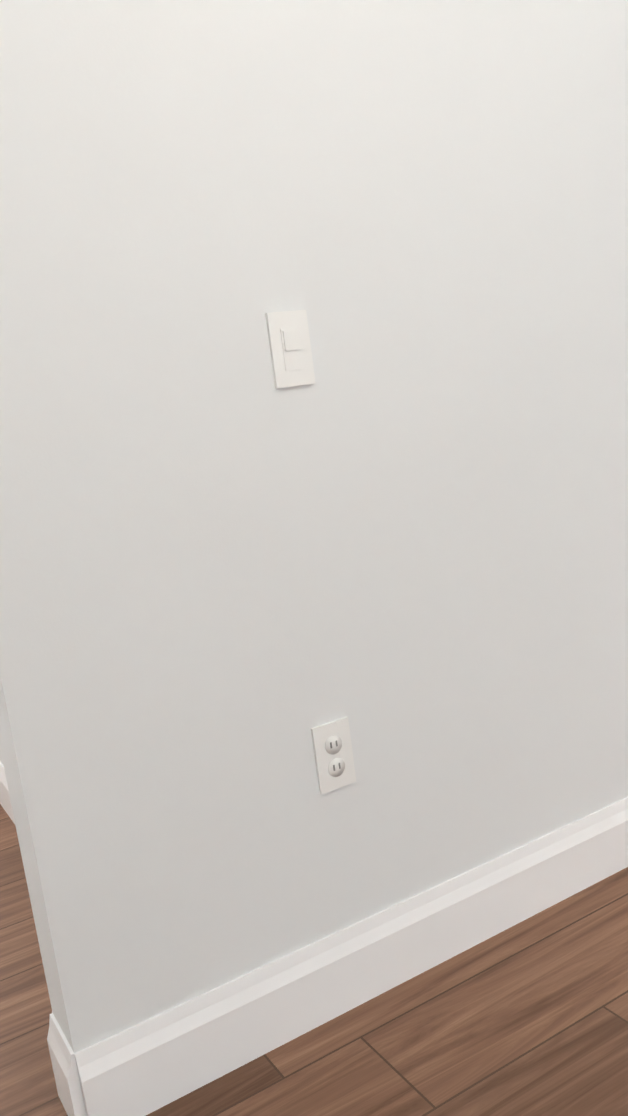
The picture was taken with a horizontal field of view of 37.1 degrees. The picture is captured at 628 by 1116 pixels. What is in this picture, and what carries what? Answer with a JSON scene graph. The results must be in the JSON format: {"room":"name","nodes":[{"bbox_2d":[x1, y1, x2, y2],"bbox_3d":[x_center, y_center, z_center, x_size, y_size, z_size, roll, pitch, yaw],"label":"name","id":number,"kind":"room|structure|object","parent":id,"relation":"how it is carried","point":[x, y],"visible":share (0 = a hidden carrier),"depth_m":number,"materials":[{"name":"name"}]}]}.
{"room":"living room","nodes":[
{"label":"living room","id":0,"kind":"room"},
{"bbox_2d":[0,762,15,825],"bbox_3d":[-0.767,0.671,2.464,0.016,0.140,2.045,-13,11,-29],"label":"baseboard","id":1,"kind":"structure","parent":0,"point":[5,801],"depth_m":2.61,"materials":[{"name":"white wood"}]},
{"bbox_2d":[0,804,627,1115],"bbox_3d":[2.656,1.022,-1.457,7.200,0.100,14.200,-13,11,-29],"label":"floor","id":2,"kind":"structure","parent":0,"point":[528,1017],"depth_m":1.53,"materials":[{"name":"brown wood"}]},
{"bbox_2d":[0,0,627,1052],"bbox_3d":[0.295,-0.804,1.687,5.392,3.010,0.120,-13,11,-29],"label":"wall","id":3,"kind":"structure","parent":0,"point":[232,574],"depth_m":1.49,"materials":[{"name":"paint"}]},
{"bbox_2d":[265,310,314,388],"bbox_3d":[-0.035,-0.327,1.463,0.070,0.115,0.010,-13,11,-29],"label":"light switch","id":4,"kind":"object","parent":3,"relation":"attached to","point":[290,347],"visible":1,"depth_m":1.46,"materials":[{"name":"plastic"}]},
{"bbox_2d":[311,717,355,794],"bbox_3d":[0.034,0.331,1.568,0.070,0.115,0.008,-13,11,-29],"label":"electrical outlet","id":5,"kind":"object","parent":3,"relation":"attached to","point":[333,755],"visible":1,"depth_m":1.56,"materials":[{"name":"plastic"}]},
{"bbox_2d":[48,797,627,1115],"bbox_3d":[0.818,0.533,2.044,2.751,0.140,0.016,-13,11,-29],"label":"baseboard","id":6,"kind":"structure","parent":3,"relation":"attached to","point":[151,1065],"depth_m":1.59,"materials":[{"name":"white wood"}]}
]}

